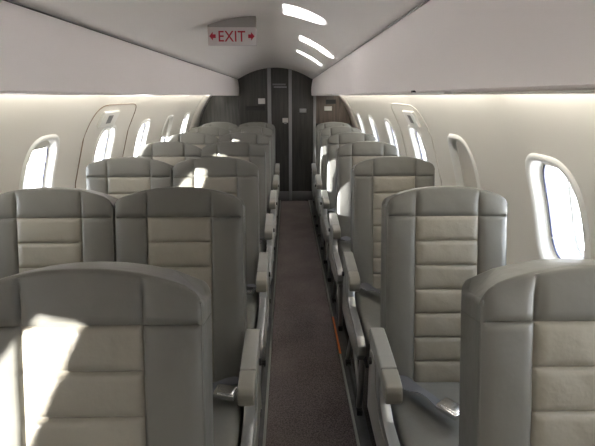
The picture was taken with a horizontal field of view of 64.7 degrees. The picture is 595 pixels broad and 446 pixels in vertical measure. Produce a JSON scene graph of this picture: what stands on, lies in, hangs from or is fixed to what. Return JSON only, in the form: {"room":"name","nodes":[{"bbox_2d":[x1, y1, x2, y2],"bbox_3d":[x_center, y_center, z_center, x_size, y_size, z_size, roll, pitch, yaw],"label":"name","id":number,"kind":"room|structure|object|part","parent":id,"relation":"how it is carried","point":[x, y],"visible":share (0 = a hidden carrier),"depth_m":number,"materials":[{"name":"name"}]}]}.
{"room":"aircraft cabin","nodes":[
{"label":"aircraft cabin","id":0,"kind":"room"},
{"bbox_2d":[0,95,211,193],"bbox_3d":[-1.044,0.000,2.299,0.446,1.618,8.280,0,15,-1],"label":"wall","id":1,"kind":"structure","parent":0,"point":[24,119],"depth_m":2.45,"materials":[{"name":"white plastic"}]},
{"bbox_2d":[19,134,59,189],"bbox_3d":[-1.251,-0.210,2.204,0.229,0.424,0.320,0,15,-1],"label":"window","id":2,"kind":"structure","parent":1,"relation":"in","point":[40,162],"depth_m":2.30,"materials":[{"name":"white plastic"}]},
{"bbox_2d":[33,140,49,150],"bbox_3d":[-1.185,-0.360,2.164,0.020,0.041,0.207,0,15,-1],"label":"shade","id":3,"kind":"object","parent":2,"relation":"attached to","point":[45,144],"depth_m":2.20,"materials":[{"name":"beige plastic"}]},
{"bbox_2d":[92,125,116,162],"bbox_3d":[-1.266,-0.416,2.963,0.229,0.424,0.320,0,15,-1],"label":"window","id":4,"kind":"structure","parent":1,"relation":"in","point":[103,149],"depth_m":3.06,"materials":[{"name":"white plastic"}]},
{"bbox_2d":[75,103,136,187],"bbox_3d":[-1.173,-0.298,3.007,0.192,0.901,0.755,0,15,-1],"label":"door","id":5,"kind":"structure","parent":1,"relation":"in","point":[108,118],"depth_m":2.75,"materials":[{"name":"beige plastic"}]},
{"bbox_2d":[132,119,150,156],"bbox_3d":[-1.282,-0.621,3.723,0.229,0.424,0.320,0,15,-1],"label":"window","id":6,"kind":"structure","parent":1,"relation":"in","point":[143,131],"depth_m":3.82,"materials":[{"name":"glass"}]},
{"bbox_2d":[160,115,173,141],"bbox_3d":[-1.298,-0.826,4.482,0.229,0.424,0.320,0,15,-1],"label":"window","id":7,"kind":"structure","parent":1,"relation":"in","point":[165,134],"depth_m":4.55,"materials":[{"name":"white plastic"}]},
{"bbox_2d":[162,119,168,137],"bbox_3d":[-1.258,-0.905,4.462,0.069,0.187,0.242,0,15,-1],"label":"shade","id":8,"kind":"object","parent":7,"relation":"attached to","point":[166,128],"depth_m":4.54,"materials":[{"name":"beige plastic"}]},
{"bbox_2d":[179,112,189,132],"bbox_3d":[-1.314,-1.032,5.242,0.229,0.424,0.320,0,15,-1],"label":"window","id":9,"kind":"structure","parent":1,"relation":"in","point":[184,124],"depth_m":5.33,"materials":[{"name":"white glass"}]},
{"bbox_2d":[9,0,425,78],"bbox_3d":[-0.205,-0.886,2.077,0.998,0.207,8.280,0,15,-1],"label":"ceiling","id":10,"kind":"structure","parent":0,"point":[306,37],"depth_m":2.03,"materials":[{"name":"white plastic"}]},
{"bbox_2d":[0,0,238,95],"bbox_3d":[-0.807,-0.683,2.104,0.272,0.214,8.250,0,15,-1],"label":"bin","id":11,"kind":"object","parent":10,"relation":"attached to","point":[41,53],"visible":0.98,"depth_m":1.44,"materials":[{"name":"grey plastic"}]},
{"bbox_2d":[207,16,256,45],"bbox_3d":[-0.341,-1.005,2.462,0.250,0.146,0.070,0,15,-1],"label":"exit sign","id":12,"kind":"object","parent":10,"relation":"hanging from","point":[238,31],"visible":0.99,"depth_m":2.43,"materials":[{"name":"grey plastic"}]},
{"bbox_2d":[311,0,594,95],"bbox_3d":[0.394,-0.689,2.127,0.278,0.216,8.250,0,15,-1],"label":"bin","id":13,"kind":"object","parent":10,"relation":"attached to","point":[443,47],"visible":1,"depth_m":0.76,"materials":[{"name":"grey plastic"}]},
{"bbox_2d":[199,68,351,126],"bbox_3d":[-0.289,-1.178,6.276,2.120,1.800,0.080,0,15,-1],"label":"wall","id":14,"kind":"structure","parent":0,"point":[253,85],"depth_m":6.16,"materials":[{"name":"brown wood"}]},
{"bbox_2d":[258,200,280,445],"bbox_3d":[-0.181,0.759,2.533,0.049,0.013,8.200,0,15,-1],"label":"trim","id":15,"kind":"structure","parent":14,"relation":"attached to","point":[265,375],"depth_m":2.62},
{"bbox_2d":[267,68,271,123],"bbox_3d":[-0.369,-1.177,6.274,0.048,1.800,0.080,0,15,-1],"label":"trim","id":16,"kind":"structure","parent":14,"relation":"attached to","point":[268,69],"depth_m":6.10,"materials":[{"name":"silver metal"}]},
{"bbox_2d":[313,96,315,200],"bbox_3d":[0.226,-1.180,6.286,0.034,1.800,0.080,0,15,-1],"label":"trim","id":17,"kind":"structure","parent":14,"relation":"attached to","point":[314,97],"depth_m":6.23,"materials":[{"name":"silver metal"}]},
{"bbox_3d":[0.436,-1.587,6.151,0.130,0.055,0.012,0,15,-1],"label":"control panel","id":18,"kind":"part","parent":14,"relation":"part of","materials":[{"name":"black plastic"}]},
{"bbox_2d":[309,201,359,445],"bbox_3d":[0.239,0.755,2.540,0.010,0.016,8.200,0,15,-1],"label":"trim","id":19,"kind":"structure","parent":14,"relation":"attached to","point":[340,356],"depth_m":2.48,"materials":[{"name":"silver metal"}]},
{"bbox_2d":[332,317,340,353],"bbox_3d":[0.234,0.668,2.833,0.012,0.005,0.450,0,15,-1],"label":"floor strip","id":20,"kind":"object","parent":19,"relation":"on","point":[337,339],"visible":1,"depth_m":2.80,"materials":[{"name":"orange"}]},
{"bbox_2d":[309,200,371,445],"bbox_3d":[0.270,0.757,2.541,0.049,0.013,8.200,0,15,-1],"label":"trim","id":21,"kind":"structure","parent":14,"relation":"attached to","point":[361,424],"depth_m":2.49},
{"bbox_2d":[315,126,360,249],"bbox_3d":[0.428,-0.342,4.463,0.508,1.104,0.703,0,15,-1],"label":"passenger seat","id":22,"kind":"object","parent":21,"relation":"on","point":[320,184],"visible":0.25,"depth_m":4.56,"materials":[{"name":"grey leather"}]},
{"bbox_3d":[0.188,-0.236,4.419,0.007,0.230,0.464,0,15,-1],"label":"trim","id":23,"kind":"part","parent":22,"relation":"part of","materials":[{"name":"grey plastic"}]},
{"bbox_3d":[0.205,-0.237,4.406,0.034,0.309,0.549,0,15,-1],"label":"frame","id":24,"kind":"part","parent":22,"relation":"part of","materials":[{"name":"grey paint"}]},
{"bbox_3d":[0.202,-0.416,4.514,0.047,0.071,0.217,0,15,-1],"label":"armrest","id":25,"kind":"part","parent":22,"relation":"part of","materials":[{"name":"grey leather"}]},
{"bbox_3d":[0.205,-0.354,4.376,0.048,0.071,0.080,0,15,-1],"label":"armrest","id":26,"kind":"part","parent":22,"relation":"part of","materials":[{"name":"grey leather"}]},
{"bbox_3d":[0.425,-0.561,4.633,0.397,0.581,0.214,0,15,-1],"label":"backrest","id":27,"kind":"part","parent":22,"relation":"part of","materials":[{"name":"grey leather"}]},
{"bbox_2d":[320,132,375,281],"bbox_3d":[0.444,-0.136,3.703,0.508,1.104,0.703,0,15,-1],"label":"passenger seat","id":28,"kind":"object","parent":21,"relation":"on","point":[328,202],"visible":0.3,"depth_m":3.80,"materials":[{"name":"grey leather"}]},
{"bbox_3d":[0.204,-0.030,3.659,0.007,0.230,0.464,0,15,-1],"label":"trim","id":29,"kind":"part","parent":28,"relation":"part of","materials":[{"name":"grey plastic"}]},
{"bbox_3d":[0.218,-0.211,3.754,0.047,0.071,0.217,0,15,-1],"label":"armrest","id":30,"kind":"part","parent":28,"relation":"part of","materials":[{"name":"grey plastic"}]},
{"bbox_3d":[0.221,-0.032,3.647,0.034,0.309,0.549,0,15,-1],"label":"frame","id":31,"kind":"part","parent":28,"relation":"part of","materials":[{"name":"grey paint"}]},
{"bbox_3d":[0.221,-0.149,3.617,0.048,0.071,0.080,0,15,-1],"label":"armrest","id":32,"kind":"part","parent":28,"relation":"part of","materials":[{"name":"grey plastic"}]},
{"bbox_3d":[0.441,-0.356,3.873,0.397,0.581,0.214,0,15,-1],"label":"backrest","id":33,"kind":"part","parent":28,"relation":"part of","materials":[{"name":"grey leather"}]},
{"bbox_2d":[328,141,397,330],"bbox_3d":[0.460,0.069,2.943,0.508,1.104,0.703,0,15,-1],"label":"passenger seat","id":34,"kind":"object","parent":21,"relation":"on","point":[348,155],"visible":0.41,"depth_m":3.04,"materials":[{"name":"grey leather"}]},
{"bbox_3d":[0.220,0.175,2.900,0.007,0.230,0.464,0,15,-1],"label":"trim","id":35,"kind":"part","parent":34,"relation":"part of","materials":[{"name":"grey plastic"}]},
{"bbox_3d":[0.234,-0.006,2.994,0.047,0.071,0.217,0,15,-1],"label":"armrest","id":36,"kind":"part","parent":34,"relation":"part of","materials":[{"name":"grey plastic"}]},
{"bbox_3d":[0.236,0.173,2.887,0.034,0.309,0.549,0,15,-1],"label":"frame","id":37,"kind":"part","parent":34,"relation":"part of","materials":[{"name":"grey paint"}]},
{"bbox_3d":[0.236,0.057,2.857,0.048,0.071,0.080,0,15,-1],"label":"armrest","id":38,"kind":"part","parent":34,"relation":"part of","materials":[{"name":"grey plastic"}]},
{"bbox_3d":[0.457,-0.150,3.114,0.397,0.581,0.214,0,15,-1],"label":"backrest","id":39,"kind":"part","parent":34,"relation":"part of","materials":[{"name":"grey leather"}]},
{"bbox_2d":[338,241,350,267],"bbox_3d":[0.463,0.250,2.895,0.397,0.161,0.502,0,15,-1],"label":"seat cushion","id":40,"kind":"object","parent":34,"relation":"on","point":[343,246],"depth_m":2.95,"materials":[{"name":"grey leather"}]},
{"bbox_3d":[0.457,-0.152,3.068,0.206,0.552,0.120,0,15,-1],"label":"panel","id":41,"kind":"part","parent":34,"relation":"part of","materials":[{"name":"beige leather"}]},
{"bbox_2d":[342,156,434,415],"bbox_3d":[0.476,0.274,2.184,0.508,1.104,0.703,0,15,-1],"label":"passenger seat","id":42,"kind":"object","parent":21,"relation":"on","point":[373,180],"visible":0.48,"depth_m":2.29,"materials":[{"name":"grey leather"}]},
{"bbox_3d":[0.236,0.380,2.140,0.007,0.230,0.464,0,15,-1],"label":"trim","id":43,"kind":"part","parent":42,"relation":"part of","materials":[{"name":"grey plastic"}]},
{"bbox_3d":[0.249,0.200,2.235,0.047,0.071,0.217,0,15,-1],"label":"armrest","id":44,"kind":"part","parent":42,"relation":"part of","materials":[{"name":"grey plastic"}]},
{"bbox_3d":[0.253,0.378,2.127,0.034,0.309,0.549,0,15,-1],"label":"frame","id":45,"kind":"part","parent":42,"relation":"part of","materials":[{"name":"grey paint"}]},
{"bbox_3d":[0.252,0.262,2.097,0.048,0.071,0.080,0,15,-1],"label":"armrest","id":46,"kind":"part","parent":42,"relation":"part of","materials":[{"name":"grey leather"}]},
{"bbox_2d":[355,288,380,360],"bbox_3d":[0.479,0.455,2.135,0.397,0.161,0.502,0,15,-1],"label":"seat cushion","id":47,"kind":"object","parent":42,"relation":"on","point":[367,303],"depth_m":2.10,"materials":[{"name":"grey leather"}]},
{"bbox_3d":[0.472,0.055,2.354,0.397,0.581,0.214,0,15,-1],"label":"backrest","id":48,"kind":"part","parent":42,"relation":"part of","materials":[{"name":"grey leather"}]},
{"bbox_3d":[0.473,0.053,2.308,0.206,0.552,0.120,0,15,-1],"label":"panel","id":49,"kind":"part","parent":42,"relation":"part of","materials":[{"name":"beige leather"}]},
{"bbox_2d":[367,186,507,445],"bbox_3d":[0.492,0.479,1.424,0.508,1.104,0.703,0,15,-1],"label":"passenger seat","id":50,"kind":"object","parent":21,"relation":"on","point":[434,239],"visible":0.71,"depth_m":1.53,"materials":[{"name":"grey leather"}]},
{"bbox_3d":[0.252,0.585,1.381,0.007,0.230,0.464,0,15,-1],"label":"trim","id":51,"kind":"part","parent":50,"relation":"part of","materials":[{"name":"grey plastic"}]},
{"bbox_3d":[0.265,0.405,1.475,0.047,0.071,0.217,0,15,-1],"label":"armrest","id":52,"kind":"part","parent":50,"relation":"part of","materials":[{"name":"grey plastic"}]},
{"bbox_3d":[0.268,0.584,1.368,0.034,0.309,0.549,0,15,-1],"label":"frame","id":53,"kind":"part","parent":50,"relation":"part of","materials":[{"name":"grey paint"}]},
{"bbox_3d":[0.268,0.467,1.338,0.048,0.071,0.080,0,15,-1],"label":"armrest","id":54,"kind":"part","parent":50,"relation":"part of","materials":[{"name":"grey leather"}]},
{"bbox_2d":[390,381,459,445],"bbox_3d":[0.495,0.660,1.376,0.397,0.161,0.502,0,15,-1],"label":"seat cushion","id":55,"kind":"object","parent":50,"relation":"on","point":[416,421],"depth_m":1.40,"materials":[{"name":"grey leather"}]},
{"bbox_3d":[0.488,0.260,1.594,0.397,0.581,0.214,0,15,-1],"label":"backrest","id":56,"kind":"part","parent":50,"relation":"part of","materials":[{"name":"grey leather"}]},
{"bbox_3d":[0.489,0.259,1.548,0.206,0.552,0.120,0,15,-1],"label":"panel","id":57,"kind":"part","parent":50,"relation":"part of","materials":[{"name":"beige leather"}]},
{"bbox_2d":[259,201,375,445],"bbox_3d":[-0.206,0.777,2.568,2.000,0.040,8.360,0,15,-1],"label":"floor","id":58,"kind":"structure","parent":0,"point":[365,392],"depth_m":2.37,"materials":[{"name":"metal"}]},
{"bbox_2d":[0,261,213,445],"bbox_3d":[-0.562,0.679,0.687,0.925,1.104,0.703,0,15,-1],"label":"passenger seat","id":59,"kind":"object","parent":58,"relation":"on","point":[100,353],"visible":1,"depth_m":0.80,"materials":[{"name":"grey leather"}]},
{"bbox_3d":[-0.366,0.457,0.815,0.206,0.552,0.120,0,15,-1],"label":"panel","id":60,"kind":"part","parent":59,"relation":"part of","materials":[{"name":"beige leather"}]},
{"bbox_2d":[0,187,261,445],"bbox_3d":[-0.578,0.485,1.403,0.925,1.104,0.703,0,15,-1],"label":"passenger seat","id":61,"kind":"object","parent":58,"relation":"on","point":[200,233],"visible":0.55,"depth_m":1.51,"materials":[{"name":"grey leather"}]},
{"bbox_3d":[-0.796,0.265,1.523,0.206,0.552,0.120,0,15,-1],"label":"panel","id":62,"kind":"part","parent":61,"relation":"part of","materials":[{"name":"beige leather"}]},
{"bbox_3d":[-0.797,0.267,1.569,0.412,0.581,0.214,0,15,-1],"label":"backrest","id":63,"kind":"part","parent":61,"relation":"part of","materials":[{"name":"grey leather"}]},
{"bbox_3d":[-0.381,0.263,1.531,0.206,0.552,0.120,0,15,-1],"label":"panel","id":64,"kind":"part","parent":61,"relation":"part of","materials":[{"name":"beige leather"}]},
{"bbox_3d":[-0.382,0.265,1.577,0.412,0.581,0.214,0,15,-1],"label":"backrest","id":65,"kind":"part","parent":61,"relation":"part of","materials":[{"name":"grey leather"}]},
{"bbox_2d":[213,385,243,445],"bbox_3d":[-0.375,0.665,1.359,0.410,0.162,0.502,0,15,-1],"label":"seat cushion","id":66,"kind":"object","parent":61,"relation":"on","point":[228,417],"depth_m":1.39,"materials":[{"name":"grey leather"}]},
{"bbox_3d":[-0.142,0.469,1.330,0.048,0.071,0.080,0,15,-1],"label":"armrest","id":67,"kind":"part","parent":61,"relation":"part of","materials":[{"name":"grey leather"}]},
{"bbox_3d":[-0.142,0.586,1.360,0.034,0.309,0.549,0,15,-1],"label":"frame","id":68,"kind":"part","parent":61,"relation":"part of","materials":[{"name":"grey paint"}]},
{"bbox_3d":[-0.146,0.407,1.467,0.047,0.071,0.217,0,15,-1],"label":"armrest","id":69,"kind":"part","parent":61,"relation":"part of","materials":[{"name":"grey plastic"}]},
{"bbox_3d":[-0.125,0.587,1.373,0.007,0.230,0.464,0,15,-1],"label":"trim","id":70,"kind":"part","parent":61,"relation":"part of","materials":[{"name":"grey plastic"}]},
{"bbox_2d":[86,156,269,416],"bbox_3d":[-0.593,0.280,2.163,0.925,1.104,0.703,0,15,-1],"label":"passenger seat","id":71,"kind":"object","parent":58,"relation":"on","point":[117,177],"visible":0.28,"depth_m":2.26,"materials":[{"name":"grey leather"}]},
{"bbox_3d":[-0.812,0.060,2.283,0.206,0.552,0.120,0,15,-1],"label":"panel","id":72,"kind":"part","parent":71,"relation":"part of","materials":[{"name":"beige leather"}]},
{"bbox_3d":[-0.813,0.062,2.329,0.412,0.581,0.214,0,15,-1],"label":"backrest","id":73,"kind":"part","parent":71,"relation":"part of","materials":[{"name":"grey leather"}]},
{"bbox_3d":[-0.397,0.058,2.291,0.206,0.552,0.120,0,15,-1],"label":"panel","id":74,"kind":"part","parent":71,"relation":"part of","materials":[{"name":"beige leather"}]},
{"bbox_3d":[-0.397,0.059,2.337,0.412,0.581,0.214,0,15,-1],"label":"backrest","id":75,"kind":"part","parent":71,"relation":"part of","materials":[{"name":"grey leather"}]},
{"bbox_2d":[246,290,258,328],"bbox_3d":[-0.391,0.460,2.118,0.410,0.162,0.502,0,15,-1],"label":"seat cushion","id":76,"kind":"object","parent":71,"relation":"on","point":[252,301],"depth_m":2.14,"materials":[{"name":"grey leather"}]},
{"bbox_3d":[-0.158,0.381,2.119,0.034,0.309,0.549,0,15,-1],"label":"frame","id":77,"kind":"part","parent":71,"relation":"part of","materials":[{"name":"grey paint"}]},
{"bbox_3d":[-0.159,0.264,2.089,0.048,0.071,0.080,0,15,-1],"label":"armrest","id":78,"kind":"part","parent":71,"relation":"part of","materials":[{"name":"grey leather"}]},
{"bbox_3d":[-0.162,0.202,2.227,0.047,0.071,0.217,0,15,-1],"label":"armrest","id":79,"kind":"part","parent":71,"relation":"part of","materials":[{"name":"grey leather"}]},
{"bbox_3d":[-0.141,0.382,2.133,0.007,0.230,0.464,0,15,-1],"label":"trim","id":80,"kind":"part","parent":71,"relation":"part of","materials":[{"name":"grey plastic"}]},
{"bbox_2d":[136,141,274,331],"bbox_3d":[-0.609,0.075,2.922,0.925,1.104,0.703,0,15,-1],"label":"passenger seat","id":81,"kind":"object","parent":58,"relation":"on","point":[170,152],"visible":0.27,"depth_m":3.02,"materials":[{"name":"grey leather"}]},
{"bbox_3d":[-0.828,-0.145,3.042,0.206,0.552,0.120,0,15,-1],"label":"panel","id":82,"kind":"part","parent":81,"relation":"part of","materials":[{"name":"beige leather"}]},
{"bbox_3d":[-0.829,-0.144,3.088,0.412,0.581,0.214,0,15,-1],"label":"backrest","id":83,"kind":"part","parent":81,"relation":"part of","materials":[{"name":"grey leather"}]},
{"bbox_3d":[-0.412,-0.147,3.051,0.206,0.552,0.120,0,15,-1],"label":"panel","id":84,"kind":"part","parent":81,"relation":"part of","materials":[{"name":"beige leather"}]},
{"bbox_3d":[-0.413,-0.146,3.097,0.412,0.581,0.214,0,15,-1],"label":"backrest","id":85,"kind":"part","parent":81,"relation":"part of","materials":[{"name":"grey leather"}]},
{"bbox_2d":[260,242,265,251],"bbox_3d":[-0.407,0.255,2.878,0.410,0.162,0.502,0,15,-1],"label":"seat cushion","id":86,"kind":"object","parent":81,"relation":"on","point":[262,246],"depth_m":2.99,"materials":[{"name":"grey leather"}]},
{"bbox_3d":[-0.174,0.059,2.849,0.048,0.071,0.080,0,15,-1],"label":"armrest","id":87,"kind":"part","parent":81,"relation":"part of","materials":[{"name":"grey plastic"}]},
{"bbox_3d":[-0.174,0.175,2.879,0.034,0.309,0.549,0,15,-1],"label":"frame","id":88,"kind":"part","parent":81,"relation":"part of","materials":[{"name":"grey paint"}]},
{"bbox_3d":[-0.177,-0.003,2.986,0.047,0.071,0.217,0,15,-1],"label":"armrest","id":89,"kind":"part","parent":81,"relation":"part of","materials":[{"name":"grey plastic"}]},
{"bbox_3d":[-0.157,0.177,2.892,0.007,0.230,0.464,0,15,-1],"label":"trim","id":90,"kind":"part","parent":81,"relation":"part of","materials":[{"name":"grey plastic"}]},
{"bbox_2d":[167,132,276,281],"bbox_3d":[-0.625,-0.131,3.682,0.925,1.104,0.703,0,15,-1],"label":"passenger seat","id":91,"kind":"object","parent":58,"relation":"on","point":[200,140],"visible":0.22,"depth_m":3.78,"materials":[{"name":"grey leather"}]},
{"bbox_3d":[-0.429,-0.351,3.856,0.412,0.581,0.214,0,15,-1],"label":"backrest","id":92,"kind":"part","parent":91,"relation":"part of","materials":[{"name":"grey leather"}]},
{"bbox_3d":[-0.190,-0.146,3.609,0.048,0.071,0.080,0,15,-1],"label":"armrest","id":93,"kind":"part","parent":91,"relation":"part of","materials":[{"name":"grey plastic"}]},
{"bbox_3d":[-0.190,-0.030,3.639,0.034,0.309,0.549,0,15,-1],"label":"frame","id":94,"kind":"part","parent":91,"relation":"part of","materials":[{"name":"grey paint"}]},
{"bbox_3d":[-0.193,-0.209,3.746,0.047,0.071,0.217,0,15,-1],"label":"armrest","id":95,"kind":"part","parent":91,"relation":"part of","materials":[{"name":"grey plastic"}]},
{"bbox_3d":[-0.173,-0.029,3.652,0.007,0.230,0.464,0,15,-1],"label":"trim","id":96,"kind":"part","parent":91,"relation":"part of","materials":[{"name":"grey plastic"}]},
{"bbox_2d":[188,126,278,249],"bbox_3d":[-0.641,-0.336,4.442,0.925,1.104,0.703,0,15,-1],"label":"passenger seat","id":97,"kind":"object","parent":58,"relation":"on","point":[217,132],"visible":0.11,"depth_m":4.54,"materials":[{"name":"grey leather"}]},
{"bbox_3d":[-0.445,-0.556,4.616,0.412,0.581,0.214,0,15,-1],"label":"backrest","id":98,"kind":"part","parent":97,"relation":"part of","materials":[{"name":"grey leather"}]},
{"bbox_3d":[-0.209,-0.414,4.506,0.047,0.071,0.217,0,15,-1],"label":"armrest","id":99,"kind":"part","parent":97,"relation":"part of","materials":[{"name":"grey leather"}]},
{"bbox_3d":[-0.206,-0.352,4.368,0.048,0.071,0.080,0,15,-1],"label":"armrest","id":100,"kind":"part","parent":97,"relation":"part of","materials":[{"name":"grey leather"}]},
{"bbox_3d":[-0.206,-0.235,4.398,0.034,0.309,0.549,0,15,-1],"label":"frame","id":101,"kind":"part","parent":97,"relation":"part of","materials":[{"name":"grey paint"}]},
{"bbox_2d":[202,122,279,226],"bbox_3d":[-0.657,-0.541,5.201,0.925,1.104,0.703,0,15,-1],"label":"passenger seat","id":102,"kind":"object","parent":58,"relation":"on","point":[229,126],"visible":0.13,"depth_m":5.30,"materials":[{"name":"grey leather"}]},
{"bbox_3d":[-0.461,-0.762,5.375,0.412,0.581,0.214,0,15,-1],"label":"backrest","id":103,"kind":"part","parent":102,"relation":"part of","materials":[{"name":"grey leather"}]},
{"bbox_2d":[266,201,356,445],"bbox_3d":[0.044,0.761,2.538,0.376,0.006,8.200,0,15,-1],"label":"carpet","id":104,"kind":"object","parent":58,"relation":"on","point":[308,405],"visible":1,"depth_m":2.61,"materials":[{"name":"brown carpet"}]},
{"bbox_2d":[311,122,350,226],"bbox_3d":[0.412,-0.547,5.222,0.508,1.104,0.703,0,15,-1],"label":"passenger seat","id":105,"kind":"object","parent":58,"relation":"on","point":[315,166],"visible":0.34,"depth_m":5.32,"materials":[{"name":"grey leather"}]},
{"bbox_3d":[0.189,-0.443,5.166,0.034,0.309,0.549,0,15,-1],"label":"frame","id":106,"kind":"part","parent":105,"relation":"part of","materials":[{"name":"grey paint"}]},
{"bbox_3d":[0.189,-0.559,5.136,0.048,0.071,0.080,0,15,-1],"label":"armrest","id":107,"kind":"part","parent":105,"relation":"part of","materials":[{"name":"grey plastic"}]},
{"bbox_3d":[0.409,-0.766,5.392,0.397,0.581,0.214,0,15,-1],"label":"backrest","id":108,"kind":"part","parent":105,"relation":"part of","materials":[{"name":"grey leather"}]},
{"bbox_2d":[459,258,594,445],"bbox_3d":[0.517,0.673,0.708,0.508,1.104,0.703,0,15,-1],"label":"passenger seat","id":109,"kind":"object","parent":58,"relation":"on","point":[527,342],"visible":1,"depth_m":0.81,"materials":[{"name":"grey leather"}]},
{"bbox_3d":[0.513,0.454,0.878,0.397,0.581,0.214,0,15,-1],"label":"backrest","id":110,"kind":"part","parent":109,"relation":"part of","materials":[{"name":"grey leather"}]},
{"bbox_3d":[0.514,0.452,0.833,0.206,0.552,0.120,0,15,-1],"label":"panel","id":111,"kind":"part","parent":109,"relation":"part of","materials":[{"name":"beige leather"}]},
{"bbox_2d":[339,94,594,264],"bbox_3d":[0.634,-0.009,2.332,0.446,1.618,8.280,0,15,-1],"label":"wall","id":112,"kind":"structure","parent":0,"point":[500,131],"depth_m":1.72,"materials":[{"name":"white plastic"}]},
{"bbox_2d":[356,112,365,133],"bbox_3d":[0.778,-1.042,5.283,0.229,0.424,0.320,0,15,-1],"label":"window","id":113,"kind":"structure","parent":112,"relation":"in","point":[363,130],"depth_m":5.38,"materials":[{"name":"white glass"}]},
{"bbox_2d":[368,115,379,141],"bbox_3d":[0.793,-0.837,4.523,0.229,0.424,0.320,0,15,-1],"label":"window","id":114,"kind":"structure","parent":112,"relation":"in","point":[375,133],"depth_m":4.62,"materials":[{"name":"glass"}]},
{"bbox_2d":[384,119,400,155],"bbox_3d":[0.809,-0.632,3.764,0.229,0.424,0.320,0,15,-1],"label":"window","id":115,"kind":"structure","parent":112,"relation":"in","point":[391,134],"depth_m":3.85,"materials":[{"name":"white glass"}]},
{"bbox_2d":[391,103,441,185],"bbox_3d":[0.731,-0.308,3.044,0.192,0.901,0.755,0,15,-1],"label":"door","id":116,"kind":"structure","parent":112,"relation":"in","point":[410,116],"depth_m":2.77,"materials":[{"name":"beige plastic"}]},
{"bbox_2d":[408,125,428,161],"bbox_3d":[0.825,-0.427,3.004,0.229,0.424,0.320,0,15,-1],"label":"window","id":117,"kind":"structure","parent":112,"relation":"in","point":[419,149],"depth_m":3.10,"materials":[{"name":"white plastic"}]},
{"bbox_2d":[447,134,480,188],"bbox_3d":[0.841,-0.222,2.244,0.229,0.424,0.320,0,15,-1],"label":"window","id":118,"kind":"structure","parent":112,"relation":"in","point":[464,166],"depth_m":2.28,"materials":[{"name":"white plastic"}]},
{"bbox_2d":[456,140,476,187],"bbox_3d":[0.812,-0.247,2.237,0.091,0.296,0.242,0,15,-1],"label":"shade","id":119,"kind":"object","parent":118,"relation":"attached to","point":[465,174],"depth_m":2.29,"materials":[{"name":"beige plastic"}]},
{"bbox_2d":[525,153,590,258],"bbox_3d":[0.857,-0.016,1.485,0.229,0.424,0.320,0,15,-1],"label":"window","id":120,"kind":"structure","parent":112,"relation":"in","point":[552,187],"depth_m":1.59,"materials":[{"name":"white plastic"}]},
{"bbox_3d":[-0.290,-1.198,6.329,2.120,1.812,0.025,0,15,-1],"label":"wall","id":121,"kind":"structure","parent":0,"visible":0},
{"bbox_2d":[271,68,288,199],"bbox_3d":[-0.231,-1.183,6.274,0.226,1.788,0.062,0,15,-1],"label":"door","id":122,"kind":"structure","parent":121,"relation":"in","point":[279,76],"depth_m":6.22,"materials":[{"name":"brown wood"}]},
{"bbox_3d":[-0.231,-0.378,6.477,0.222,0.120,0.013,0,15,-1],"label":"kick plate","id":123,"kind":"part","parent":122,"relation":"part of","materials":[{"name":"grey metal"}]},
{"bbox_2d":[288,69,291,199],"bbox_3d":[-0.096,-1.179,6.279,0.042,1.800,0.080,0,15,-1],"label":"trim","id":124,"kind":"structure","parent":121,"relation":"attached to","point":[289,70],"depth_m":6.23,"materials":[{"name":"silver metal"}]},
{"bbox_2d":[292,70,312,199],"bbox_3d":[0.067,-1.186,6.285,0.282,1.788,0.052,0,15,-1],"label":"door","id":125,"kind":"structure","parent":121,"relation":"in","point":[302,99],"depth_m":6.28,"materials":[{"name":"brown wood"}]},
{"bbox_3d":[0.067,-0.379,6.483,0.278,0.120,0.013,0,15,-1],"label":"kick plate","id":126,"kind":"part","parent":125,"relation":"part of","materials":[{"name":"grey metal"}]}
]}

